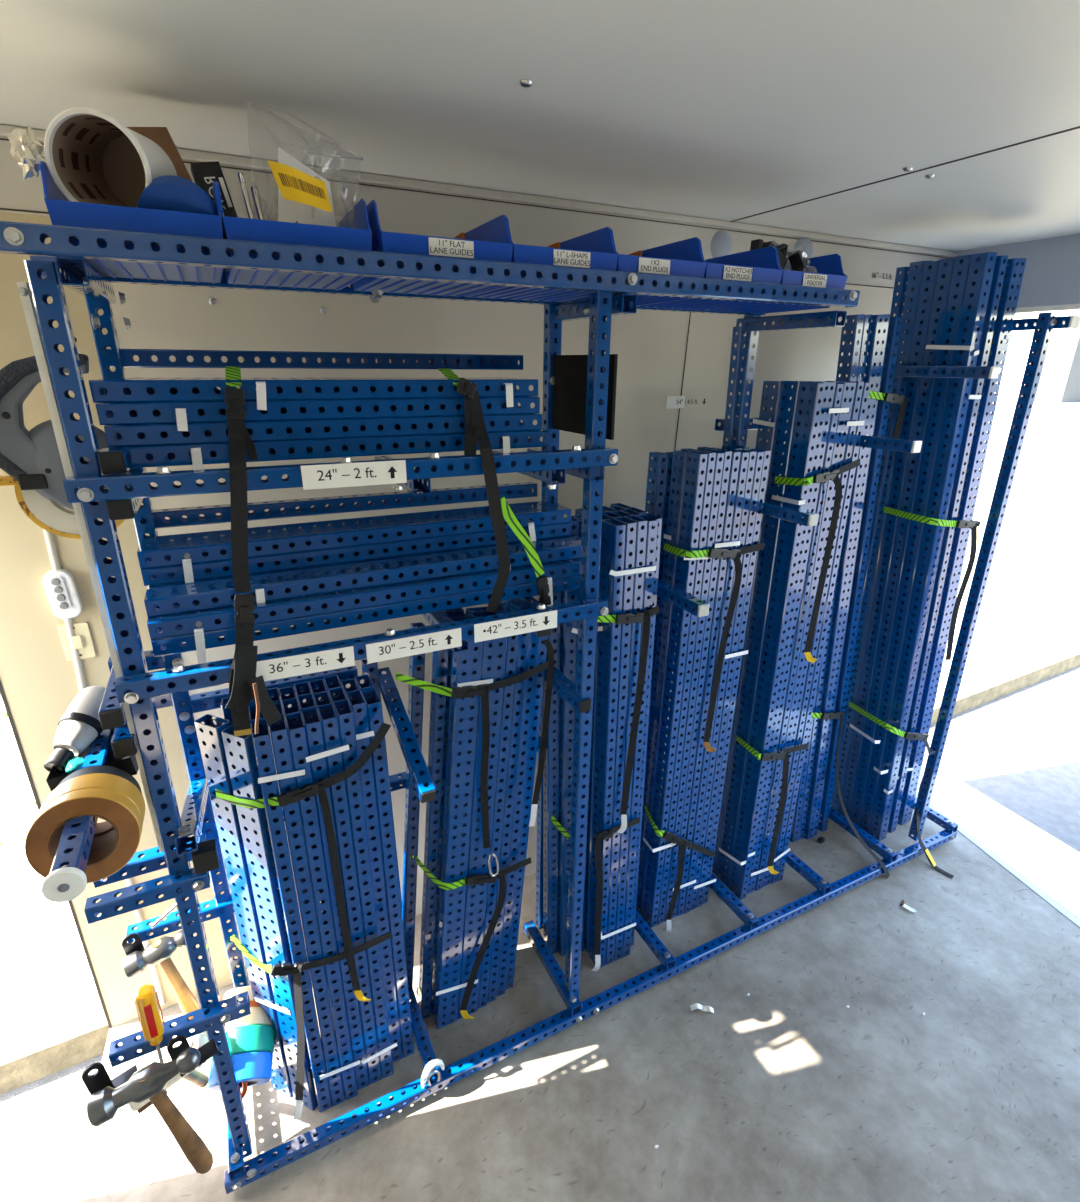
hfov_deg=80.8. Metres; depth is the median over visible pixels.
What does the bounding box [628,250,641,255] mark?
guide
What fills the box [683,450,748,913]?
tube
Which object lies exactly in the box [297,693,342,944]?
tube
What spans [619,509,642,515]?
tube
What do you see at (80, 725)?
gun
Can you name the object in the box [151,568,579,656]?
tube
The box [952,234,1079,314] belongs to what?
wall
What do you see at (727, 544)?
band
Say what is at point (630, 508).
tube
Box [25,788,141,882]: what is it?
tape roll
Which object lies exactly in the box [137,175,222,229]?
tape roll
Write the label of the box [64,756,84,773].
packet
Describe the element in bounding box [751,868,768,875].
band
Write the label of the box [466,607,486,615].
tube
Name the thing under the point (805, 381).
tube
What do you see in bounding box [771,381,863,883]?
tube
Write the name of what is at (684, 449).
tube
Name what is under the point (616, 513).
tube
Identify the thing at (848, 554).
tube
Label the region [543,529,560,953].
tube
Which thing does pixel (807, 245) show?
plug
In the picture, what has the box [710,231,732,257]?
plug
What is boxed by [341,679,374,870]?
tube
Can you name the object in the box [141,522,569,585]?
tube
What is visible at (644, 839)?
band
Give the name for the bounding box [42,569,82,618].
electrical outlet
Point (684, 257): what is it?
storage bin
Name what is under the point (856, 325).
tube
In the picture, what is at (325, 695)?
tube
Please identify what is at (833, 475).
strap
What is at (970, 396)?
band
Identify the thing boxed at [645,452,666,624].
tube
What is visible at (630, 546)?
tube
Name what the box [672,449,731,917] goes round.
tube
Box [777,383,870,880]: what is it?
tube
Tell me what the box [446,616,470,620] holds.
tube
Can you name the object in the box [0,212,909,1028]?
wall
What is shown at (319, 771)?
tube
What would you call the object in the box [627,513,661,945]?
tube
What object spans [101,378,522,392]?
tube
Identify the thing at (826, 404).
tube
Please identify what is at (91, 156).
bucket
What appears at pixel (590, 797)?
tube
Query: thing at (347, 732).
tube
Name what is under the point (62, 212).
storage bin
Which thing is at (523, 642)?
tube
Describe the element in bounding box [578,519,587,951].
tube
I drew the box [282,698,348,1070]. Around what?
tube
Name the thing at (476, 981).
band
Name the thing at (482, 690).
strap
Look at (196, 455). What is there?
band
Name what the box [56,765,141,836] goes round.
tape roll
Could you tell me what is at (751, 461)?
tube
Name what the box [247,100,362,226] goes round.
bag
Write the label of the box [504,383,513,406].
band
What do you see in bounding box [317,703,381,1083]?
tube
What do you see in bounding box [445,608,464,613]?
tube
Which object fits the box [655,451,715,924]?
tube
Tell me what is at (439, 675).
tube
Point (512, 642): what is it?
tube
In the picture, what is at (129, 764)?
tray
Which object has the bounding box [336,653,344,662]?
print
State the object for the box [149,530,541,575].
tube
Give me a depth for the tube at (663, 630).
1.67 m
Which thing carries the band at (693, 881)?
attached to the tube at (743, 463)
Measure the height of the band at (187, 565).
0.070 m
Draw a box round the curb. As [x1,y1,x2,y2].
[0,639,1079,1094]
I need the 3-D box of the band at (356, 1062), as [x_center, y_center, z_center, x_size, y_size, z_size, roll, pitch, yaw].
[-0.440,1.034,1.398,0.086,0.016,0.001,-9,23,-25]
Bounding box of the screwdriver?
[135,984,163,1062]
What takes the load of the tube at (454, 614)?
on the floor
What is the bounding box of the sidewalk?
[0,581,1079,1027]
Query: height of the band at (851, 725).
0.078 m
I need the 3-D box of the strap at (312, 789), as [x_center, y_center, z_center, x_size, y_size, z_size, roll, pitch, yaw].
[-0.433,0.545,1.232,0.324,0.646,0.069,-3,21,-9]
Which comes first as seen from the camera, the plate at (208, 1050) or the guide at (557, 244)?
the plate at (208, 1050)
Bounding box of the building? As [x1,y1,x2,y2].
[995,311,1079,402]
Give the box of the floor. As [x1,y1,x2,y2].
[45,798,1079,1201]
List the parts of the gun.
motor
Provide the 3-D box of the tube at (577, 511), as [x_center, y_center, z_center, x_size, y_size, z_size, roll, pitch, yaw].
[0.106,0.385,1.665,0.042,1.260,0.058,-9,23,-25]
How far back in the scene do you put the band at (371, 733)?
1.21 m
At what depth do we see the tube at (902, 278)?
1.77 m
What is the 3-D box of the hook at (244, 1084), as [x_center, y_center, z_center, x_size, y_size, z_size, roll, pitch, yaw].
[-0.626,0.948,1.348,0.044,0.122,0.162,0,20,-2]
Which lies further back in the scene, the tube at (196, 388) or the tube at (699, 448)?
the tube at (699, 448)
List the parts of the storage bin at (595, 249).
plate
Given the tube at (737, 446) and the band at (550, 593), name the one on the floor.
the tube at (737, 446)
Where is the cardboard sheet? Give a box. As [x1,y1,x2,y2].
[127,127,191,180]
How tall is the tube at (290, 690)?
0.969 m
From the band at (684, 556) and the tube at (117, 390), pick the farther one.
the band at (684, 556)
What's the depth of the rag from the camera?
1.25 m
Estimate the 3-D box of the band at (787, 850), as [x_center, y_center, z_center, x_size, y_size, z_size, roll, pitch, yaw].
[0.766,0.804,2.007,0.068,0.032,0.001,-9,23,-25]
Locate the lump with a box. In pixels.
[817,837,824,842]
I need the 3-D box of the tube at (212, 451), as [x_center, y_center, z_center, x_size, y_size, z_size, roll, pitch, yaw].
[-0.314,-0.268,1.065,0.655,0.028,0.058,-9,23,-25]
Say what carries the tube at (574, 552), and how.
on the tube
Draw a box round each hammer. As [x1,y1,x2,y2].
[87,1047,212,1173]
[122,930,199,1018]
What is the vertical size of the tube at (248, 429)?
0.028 m
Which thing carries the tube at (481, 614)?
on the floor
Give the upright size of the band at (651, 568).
0.016 m
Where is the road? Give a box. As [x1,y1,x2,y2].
[0,666,1079,1201]
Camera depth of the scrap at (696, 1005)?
1.65 m
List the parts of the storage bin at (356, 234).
plate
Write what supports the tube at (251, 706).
on the floor
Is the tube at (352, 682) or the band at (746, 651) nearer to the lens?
the tube at (352, 682)
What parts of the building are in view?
roller door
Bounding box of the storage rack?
[0,221,1079,1193]
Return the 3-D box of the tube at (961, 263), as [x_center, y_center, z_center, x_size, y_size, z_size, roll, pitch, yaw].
[1.135,-0.023,1.954,0.176,1.840,0.040,-9,23,-25]
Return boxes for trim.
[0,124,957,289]
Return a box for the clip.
[421,1059,444,1087]
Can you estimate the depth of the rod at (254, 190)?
0.84 m
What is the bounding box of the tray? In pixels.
[46,736,137,791]
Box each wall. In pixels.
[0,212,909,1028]
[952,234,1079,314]
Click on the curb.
(39, 1046)
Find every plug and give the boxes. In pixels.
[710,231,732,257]
[793,238,812,257]
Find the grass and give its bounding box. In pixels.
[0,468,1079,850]
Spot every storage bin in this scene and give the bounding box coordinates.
[40,161,223,283]
[216,181,371,290]
[353,200,512,296]
[464,215,617,301]
[554,227,705,305]
[638,237,782,310]
[709,246,847,313]
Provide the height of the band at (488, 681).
0.017 m
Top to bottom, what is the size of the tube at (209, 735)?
0.972 m
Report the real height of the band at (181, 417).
0.031 m
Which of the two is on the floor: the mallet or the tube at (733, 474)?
the tube at (733, 474)
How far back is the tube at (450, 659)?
1.45 m
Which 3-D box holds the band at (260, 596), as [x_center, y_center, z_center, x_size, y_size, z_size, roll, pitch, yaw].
[-0.458,-0.001,1.043,0.015,0.053,0.047,-7,22,-20]
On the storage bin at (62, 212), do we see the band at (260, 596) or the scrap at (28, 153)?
the scrap at (28, 153)
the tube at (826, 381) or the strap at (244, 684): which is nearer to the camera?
the strap at (244, 684)
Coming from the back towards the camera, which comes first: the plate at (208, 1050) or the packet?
the plate at (208, 1050)
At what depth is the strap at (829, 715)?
2.08 m
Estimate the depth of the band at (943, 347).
1.67 m
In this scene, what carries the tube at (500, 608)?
on the floor
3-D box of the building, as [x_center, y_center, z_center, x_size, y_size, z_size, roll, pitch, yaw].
[35.078,-17.290,45.432,18.600,4.900,14.600,-9,23,-25]
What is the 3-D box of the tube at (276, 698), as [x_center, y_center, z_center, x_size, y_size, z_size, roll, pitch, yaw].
[-0.517,0.636,1.386,0.032,0.973,0.058,-9,23,-25]
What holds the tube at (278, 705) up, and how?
on the floor
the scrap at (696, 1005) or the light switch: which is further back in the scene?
the scrap at (696, 1005)
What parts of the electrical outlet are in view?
plate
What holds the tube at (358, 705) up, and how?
on the floor
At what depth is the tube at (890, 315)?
1.88 m
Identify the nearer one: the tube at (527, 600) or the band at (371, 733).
the band at (371, 733)
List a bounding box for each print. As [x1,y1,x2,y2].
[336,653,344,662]
[388,467,396,477]
[445,635,452,643]
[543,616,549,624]
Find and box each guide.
[454,232,464,238]
[548,242,559,247]
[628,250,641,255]
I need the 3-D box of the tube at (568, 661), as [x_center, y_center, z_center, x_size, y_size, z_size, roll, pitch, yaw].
[0.067,0.413,1.593,0.048,1.257,0.028,-9,23,-25]
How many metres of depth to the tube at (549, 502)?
1.18 m
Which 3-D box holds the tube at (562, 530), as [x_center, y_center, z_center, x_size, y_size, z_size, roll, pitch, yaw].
[-0.301,-0.090,1.237,0.778,0.028,0.048,-9,23,-25]
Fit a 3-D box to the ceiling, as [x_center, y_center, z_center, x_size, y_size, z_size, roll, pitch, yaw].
[0.653,-0.510,0.320,2.950,0.056,2.780,-9,23,-25]
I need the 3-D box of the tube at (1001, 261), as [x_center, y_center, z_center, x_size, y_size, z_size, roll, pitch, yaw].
[1.214,-0.024,1.959,0.164,1.839,0.040,-9,23,-25]
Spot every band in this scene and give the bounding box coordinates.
[175,408,187,430]
[182,553,193,582]
[191,447,202,469]
[194,621,206,663]
[254,997,290,1014]
[255,588,264,603]
[256,382,266,409]
[258,769,304,783]
[305,745,349,761]
[320,1060,359,1079]
[356,731,373,739]
[361,1042,396,1063]
[436,979,477,995]
[457,679,492,686]
[502,436,509,452]
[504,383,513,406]
[528,519,535,540]
[547,577,552,605]
[571,628,577,633]
[601,923,635,939]
[609,566,655,575]
[643,837,676,852]
[664,534,670,539]
[673,880,695,890]
[684,556,707,559]
[694,879,715,888]
[715,541,739,547]
[719,848,745,865]
[725,650,747,658]
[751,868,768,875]
[753,419,773,426]
[772,495,804,504]
[774,848,789,861]
[829,408,848,412]
[847,421,863,425]
[850,724,880,743]
[874,767,887,774]
[926,345,973,349]
[968,395,981,398]
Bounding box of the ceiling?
[0,0,1079,251]
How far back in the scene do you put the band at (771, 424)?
1.62 m
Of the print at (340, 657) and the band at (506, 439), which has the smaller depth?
the print at (340, 657)
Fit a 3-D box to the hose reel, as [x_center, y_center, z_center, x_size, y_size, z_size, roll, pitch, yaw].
[-0.727,-0.224,0.942,0.182,0.274,0.042,-9,23,-25]
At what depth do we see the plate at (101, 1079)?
1.05 m
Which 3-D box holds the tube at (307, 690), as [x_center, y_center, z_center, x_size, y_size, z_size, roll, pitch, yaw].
[-0.469,0.627,1.417,0.032,0.970,0.056,-9,23,-25]
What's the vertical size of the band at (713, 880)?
0.016 m
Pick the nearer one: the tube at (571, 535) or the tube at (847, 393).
the tube at (571, 535)
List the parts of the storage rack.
post, arm, arm, arm, post, arm, arm, arm, rail, rail, rail, rail, rail, rail, post, rail, rail, post, plate, post, rail, post, post, rail, post, post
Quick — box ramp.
[917,769,1079,918]
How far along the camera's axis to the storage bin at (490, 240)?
0.95 m
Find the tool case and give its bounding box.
[190,161,237,270]
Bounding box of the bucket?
[44,107,176,207]
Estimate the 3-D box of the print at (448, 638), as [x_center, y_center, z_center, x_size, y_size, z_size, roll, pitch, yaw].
[-0.156,0.066,1.087,0.015,0.018,0.001,-9,23,-25]
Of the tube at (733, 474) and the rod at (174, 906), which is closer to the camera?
the rod at (174, 906)
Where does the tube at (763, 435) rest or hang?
on the floor
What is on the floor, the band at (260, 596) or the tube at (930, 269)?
the tube at (930, 269)
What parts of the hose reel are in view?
frame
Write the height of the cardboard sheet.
0.165 m
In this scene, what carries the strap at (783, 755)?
attached to the tube at (770, 525)
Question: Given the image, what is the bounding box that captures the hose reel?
[0,354,127,538]
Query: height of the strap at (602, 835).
0.468 m
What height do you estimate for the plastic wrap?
0.127 m
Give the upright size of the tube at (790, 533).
1.536 m
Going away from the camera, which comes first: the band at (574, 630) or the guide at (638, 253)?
the guide at (638, 253)
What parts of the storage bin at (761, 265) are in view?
plate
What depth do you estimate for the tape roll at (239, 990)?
1.38 m
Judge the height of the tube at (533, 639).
1.071 m
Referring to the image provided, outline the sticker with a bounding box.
[666,396,705,408]
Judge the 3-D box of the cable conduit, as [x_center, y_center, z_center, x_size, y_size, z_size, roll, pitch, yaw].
[-0.954,0.379,1.398,0.042,1.400,0.013,-9,23,-25]
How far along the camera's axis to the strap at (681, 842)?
1.83 m
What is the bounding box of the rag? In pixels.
[175,1029,208,1067]
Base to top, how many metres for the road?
0.100 m
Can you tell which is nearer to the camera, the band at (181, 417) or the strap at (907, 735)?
the band at (181, 417)
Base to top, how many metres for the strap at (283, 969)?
0.433 m
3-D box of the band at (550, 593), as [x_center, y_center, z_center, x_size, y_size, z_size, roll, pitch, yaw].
[0.009,-0.024,1.259,0.016,0.062,0.047,-9,23,-25]
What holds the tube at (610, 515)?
on the floor
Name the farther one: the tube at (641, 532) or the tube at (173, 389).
the tube at (641, 532)
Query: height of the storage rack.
1.698 m
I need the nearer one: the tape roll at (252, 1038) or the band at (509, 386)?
the band at (509, 386)
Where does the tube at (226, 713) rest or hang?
on the floor
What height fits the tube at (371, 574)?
0.028 m
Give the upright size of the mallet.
0.180 m
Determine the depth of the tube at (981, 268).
1.82 m
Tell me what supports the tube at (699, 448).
on the floor
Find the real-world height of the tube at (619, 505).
1.259 m
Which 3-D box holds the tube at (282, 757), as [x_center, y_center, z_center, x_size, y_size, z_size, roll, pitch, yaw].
[-0.465,0.672,1.288,0.032,0.975,0.058,-9,23,-25]
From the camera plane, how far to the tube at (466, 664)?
1.43 m
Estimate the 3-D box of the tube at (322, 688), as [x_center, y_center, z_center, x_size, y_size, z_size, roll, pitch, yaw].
[-0.443,0.623,1.429,0.032,0.969,0.056,-9,23,-25]
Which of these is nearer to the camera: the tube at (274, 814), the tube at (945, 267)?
the tube at (274, 814)
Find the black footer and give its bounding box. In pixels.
[750,239,807,271]
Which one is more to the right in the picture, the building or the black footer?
the building
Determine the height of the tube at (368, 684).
0.974 m
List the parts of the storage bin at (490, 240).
plate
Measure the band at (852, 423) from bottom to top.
0.011 m
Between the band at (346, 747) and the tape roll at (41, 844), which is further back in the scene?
the band at (346, 747)
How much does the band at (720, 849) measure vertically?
0.057 m
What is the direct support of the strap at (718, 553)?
attached to the tube at (743, 463)
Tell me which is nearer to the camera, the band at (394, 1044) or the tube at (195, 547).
the tube at (195, 547)
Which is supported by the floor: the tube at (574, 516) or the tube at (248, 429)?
the tube at (574, 516)
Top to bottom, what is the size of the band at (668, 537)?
0.012 m
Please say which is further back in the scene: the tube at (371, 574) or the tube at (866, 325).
the tube at (866, 325)
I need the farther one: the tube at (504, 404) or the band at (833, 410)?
the band at (833, 410)
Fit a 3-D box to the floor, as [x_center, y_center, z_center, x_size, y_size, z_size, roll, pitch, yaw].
[0.684,1.340,1.004,2.910,0.060,2.730,-9,23,-25]
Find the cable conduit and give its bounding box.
[43,529,165,1005]
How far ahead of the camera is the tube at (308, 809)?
1.24 m
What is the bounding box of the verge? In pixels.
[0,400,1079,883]
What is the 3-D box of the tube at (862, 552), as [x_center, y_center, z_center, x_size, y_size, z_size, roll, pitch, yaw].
[0.973,0.038,1.992,0.146,1.696,0.045,-9,23,-25]
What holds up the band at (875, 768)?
attached to the tube at (961, 263)
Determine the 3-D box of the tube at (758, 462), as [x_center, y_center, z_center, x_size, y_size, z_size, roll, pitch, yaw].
[0.497,0.291,1.750,0.040,1.383,0.048,-9,23,-25]
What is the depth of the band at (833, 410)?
1.50 m
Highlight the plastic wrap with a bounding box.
[773,240,812,308]
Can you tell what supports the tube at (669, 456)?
on the floor
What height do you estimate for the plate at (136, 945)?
0.076 m
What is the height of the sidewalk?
0.195 m
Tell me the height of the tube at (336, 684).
0.972 m
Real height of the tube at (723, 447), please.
1.387 m
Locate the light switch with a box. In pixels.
[58,622,95,660]
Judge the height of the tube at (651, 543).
1.260 m
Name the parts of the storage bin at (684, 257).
plate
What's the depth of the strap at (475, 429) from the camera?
1.08 m
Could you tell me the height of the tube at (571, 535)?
0.028 m
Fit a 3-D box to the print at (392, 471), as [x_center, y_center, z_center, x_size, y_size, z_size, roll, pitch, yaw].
[-0.222,-0.194,0.954,0.015,0.018,0.001,-9,23,-25]
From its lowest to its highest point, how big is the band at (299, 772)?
0.016 m
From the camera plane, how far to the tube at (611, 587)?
1.50 m
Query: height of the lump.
0.018 m
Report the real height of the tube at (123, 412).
0.028 m
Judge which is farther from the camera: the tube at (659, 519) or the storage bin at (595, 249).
the tube at (659, 519)
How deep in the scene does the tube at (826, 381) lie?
1.54 m
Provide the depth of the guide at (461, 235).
1.09 m
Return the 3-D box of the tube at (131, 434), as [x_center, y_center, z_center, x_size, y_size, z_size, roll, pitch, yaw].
[-0.299,-0.275,1.003,0.648,0.028,0.058,-9,23,-25]
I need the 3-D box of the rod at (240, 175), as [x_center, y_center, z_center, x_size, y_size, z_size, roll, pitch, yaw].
[-0.380,-0.504,0.837,0.030,0.108,0.007,13,24,30]
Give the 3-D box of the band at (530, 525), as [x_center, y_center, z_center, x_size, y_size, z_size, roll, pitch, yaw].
[-0.025,-0.140,1.304,0.019,0.052,0.047,-9,23,-25]
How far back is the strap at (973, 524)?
1.89 m
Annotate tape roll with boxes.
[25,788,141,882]
[37,773,144,854]
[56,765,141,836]
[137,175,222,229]
[207,1052,272,1090]
[211,1025,274,1060]
[216,1000,272,1031]
[223,986,266,1005]
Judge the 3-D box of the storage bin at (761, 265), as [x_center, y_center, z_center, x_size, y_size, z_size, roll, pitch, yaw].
[0.323,-0.639,1.253,0.183,0.101,0.239,-9,23,-25]
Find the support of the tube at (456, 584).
on the tube at (174, 645)
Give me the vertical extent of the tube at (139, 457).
0.028 m
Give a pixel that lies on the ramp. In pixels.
(1045, 860)
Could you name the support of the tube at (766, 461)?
on the floor
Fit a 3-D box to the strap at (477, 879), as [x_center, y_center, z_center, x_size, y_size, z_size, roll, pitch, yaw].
[-0.166,0.822,1.560,0.294,0.475,0.094,-1,20,-4]
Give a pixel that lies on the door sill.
(992, 854)
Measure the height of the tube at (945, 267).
1.838 m
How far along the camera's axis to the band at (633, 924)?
1.74 m
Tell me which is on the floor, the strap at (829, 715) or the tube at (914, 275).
the tube at (914, 275)
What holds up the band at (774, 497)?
attached to the tube at (770, 525)
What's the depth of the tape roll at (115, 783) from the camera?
0.91 m
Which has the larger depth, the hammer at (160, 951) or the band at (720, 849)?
the band at (720, 849)
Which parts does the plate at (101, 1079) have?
plate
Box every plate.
[82,1062,137,1094]
[122,933,144,955]
[167,1035,218,1076]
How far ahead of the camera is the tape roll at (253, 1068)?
1.30 m
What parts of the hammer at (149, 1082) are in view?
handle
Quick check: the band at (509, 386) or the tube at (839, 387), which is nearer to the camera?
the band at (509, 386)
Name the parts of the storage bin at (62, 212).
plate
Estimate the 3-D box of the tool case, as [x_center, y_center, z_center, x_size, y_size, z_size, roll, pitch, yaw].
[-0.432,-0.523,0.864,0.058,0.132,0.044,-11,23,-29]
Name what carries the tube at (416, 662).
on the storage rack
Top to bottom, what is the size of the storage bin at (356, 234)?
0.101 m
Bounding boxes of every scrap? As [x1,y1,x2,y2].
[6,125,46,179]
[690,1003,713,1012]
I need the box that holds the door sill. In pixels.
[915,792,1079,927]
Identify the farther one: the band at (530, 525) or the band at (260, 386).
the band at (530, 525)
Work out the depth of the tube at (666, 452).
1.57 m
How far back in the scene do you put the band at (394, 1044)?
1.44 m
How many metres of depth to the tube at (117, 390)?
0.94 m
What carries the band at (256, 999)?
attached to the tube at (209, 735)
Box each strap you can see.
[215,723,390,1000]
[224,366,281,736]
[230,931,392,1119]
[395,661,547,847]
[412,855,530,1019]
[438,368,553,826]
[545,809,639,971]
[597,605,659,832]
[645,804,715,930]
[664,543,763,751]
[737,735,808,873]
[775,459,859,662]
[811,711,916,911]
[849,701,953,877]
[869,391,907,444]
[884,506,980,659]
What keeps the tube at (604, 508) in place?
on the floor
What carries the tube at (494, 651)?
on the floor
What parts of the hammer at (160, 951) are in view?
handle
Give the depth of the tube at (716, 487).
1.63 m
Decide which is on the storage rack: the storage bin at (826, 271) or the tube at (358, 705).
the storage bin at (826, 271)
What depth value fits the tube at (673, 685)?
1.63 m
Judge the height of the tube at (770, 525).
1.539 m
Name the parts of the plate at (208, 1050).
plate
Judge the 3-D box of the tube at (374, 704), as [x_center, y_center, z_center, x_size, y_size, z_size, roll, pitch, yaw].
[-0.327,0.638,1.391,0.032,0.969,0.058,-9,23,-25]
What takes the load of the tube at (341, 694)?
on the floor
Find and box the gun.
[44,686,113,773]
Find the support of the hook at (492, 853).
hanging from the strap at (482, 690)
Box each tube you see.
[88,379,537,402]
[95,396,539,424]
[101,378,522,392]
[104,414,541,446]
[110,377,504,390]
[110,403,517,414]
[114,429,548,467]
[119,420,521,435]
[129,437,528,455]
[137,504,570,568]
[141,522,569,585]
[142,500,558,558]
[144,537,580,617]
[147,558,579,639]
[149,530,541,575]
[149,531,577,596]
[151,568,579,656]
[157,552,575,618]
[160,530,562,584]
[194,714,295,1097]
[221,697,309,1059]
[221,725,317,1110]
[248,704,322,1082]
[250,719,331,1111]
[267,688,323,1053]
[269,703,335,1076]
[269,714,344,1105]
[279,686,324,921]
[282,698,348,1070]
[285,712,357,1099]
[294,682,334,894]
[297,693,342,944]
[301,708,368,1089]
[309,679,326,712]
[313,692,355,929]
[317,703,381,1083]
[323,675,341,707]
[328,687,368,923]
[333,699,393,1078]
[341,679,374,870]
[346,690,402,1061]
[355,674,374,698]
[362,689,414,1056]
[402,622,424,989]
[418,649,448,1018]
[431,648,452,1018]
[434,639,482,1028]
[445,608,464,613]
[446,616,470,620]
[447,613,467,617]
[458,637,507,1018]
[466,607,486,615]
[470,612,495,617]
[478,611,518,1008]
[485,610,529,1002]
[496,605,505,613]
[496,632,538,996]
[502,605,548,989]
[520,597,538,605]
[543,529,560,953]
[558,518,579,955]
[571,515,581,518]
[575,508,581,514]
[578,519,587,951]
[584,515,609,951]
[588,519,625,967]
[591,512,621,940]
[602,506,617,511]
[602,517,636,964]
[610,515,647,960]
[611,503,629,509]
[611,512,629,523]
[618,515,657,956]
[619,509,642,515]
[624,507,646,513]
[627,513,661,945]
[636,450,690,915]
[642,452,707,927]
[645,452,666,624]
[647,452,672,740]
[650,452,677,697]
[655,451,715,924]
[661,451,723,921]
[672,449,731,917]
[676,450,740,915]
[678,448,701,568]
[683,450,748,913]
[690,449,756,910]
[696,450,763,907]
[698,447,715,450]
[702,449,770,903]
[712,381,784,874]
[716,381,804,886]
[722,446,741,449]
[728,383,824,899]
[730,445,749,456]
[737,381,825,885]
[746,382,835,894]
[755,384,843,890]
[761,382,855,887]
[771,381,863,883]
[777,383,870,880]
[790,314,864,841]
[791,314,872,839]
[804,314,889,839]
[808,381,846,531]
[818,315,890,827]
[818,317,901,831]
[831,261,932,812]
[831,267,908,803]
[840,261,938,816]
[850,258,954,825]
[859,254,971,832]
[869,252,996,840]
[887,255,1008,832]
[897,258,1026,824]
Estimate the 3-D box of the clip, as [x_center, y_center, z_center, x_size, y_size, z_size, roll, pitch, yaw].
[-0.241,1.057,1.423,0.056,0.060,0.019,-13,24,-32]
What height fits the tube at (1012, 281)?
1.841 m
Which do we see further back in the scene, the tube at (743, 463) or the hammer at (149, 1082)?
the tube at (743, 463)
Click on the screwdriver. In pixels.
(147, 1003)
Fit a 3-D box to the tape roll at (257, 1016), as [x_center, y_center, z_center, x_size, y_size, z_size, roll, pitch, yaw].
[-0.640,0.913,1.387,0.121,0.126,0.095,-3,21,-10]
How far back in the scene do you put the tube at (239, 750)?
1.21 m
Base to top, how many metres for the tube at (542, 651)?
1.070 m
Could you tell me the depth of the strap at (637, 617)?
1.47 m
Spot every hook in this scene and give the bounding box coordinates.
[222,1082,247,1101]
[487,852,498,876]
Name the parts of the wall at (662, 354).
panel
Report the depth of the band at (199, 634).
0.98 m
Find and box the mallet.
[129,1055,208,1113]
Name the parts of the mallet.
handle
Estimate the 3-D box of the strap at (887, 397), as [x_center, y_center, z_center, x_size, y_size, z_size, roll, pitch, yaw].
[0.941,-0.490,1.727,0.166,0.159,0.018,-9,23,-25]
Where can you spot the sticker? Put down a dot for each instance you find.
(672, 402)
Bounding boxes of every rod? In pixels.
[150,898,185,928]
[238,173,254,218]
[251,186,264,219]

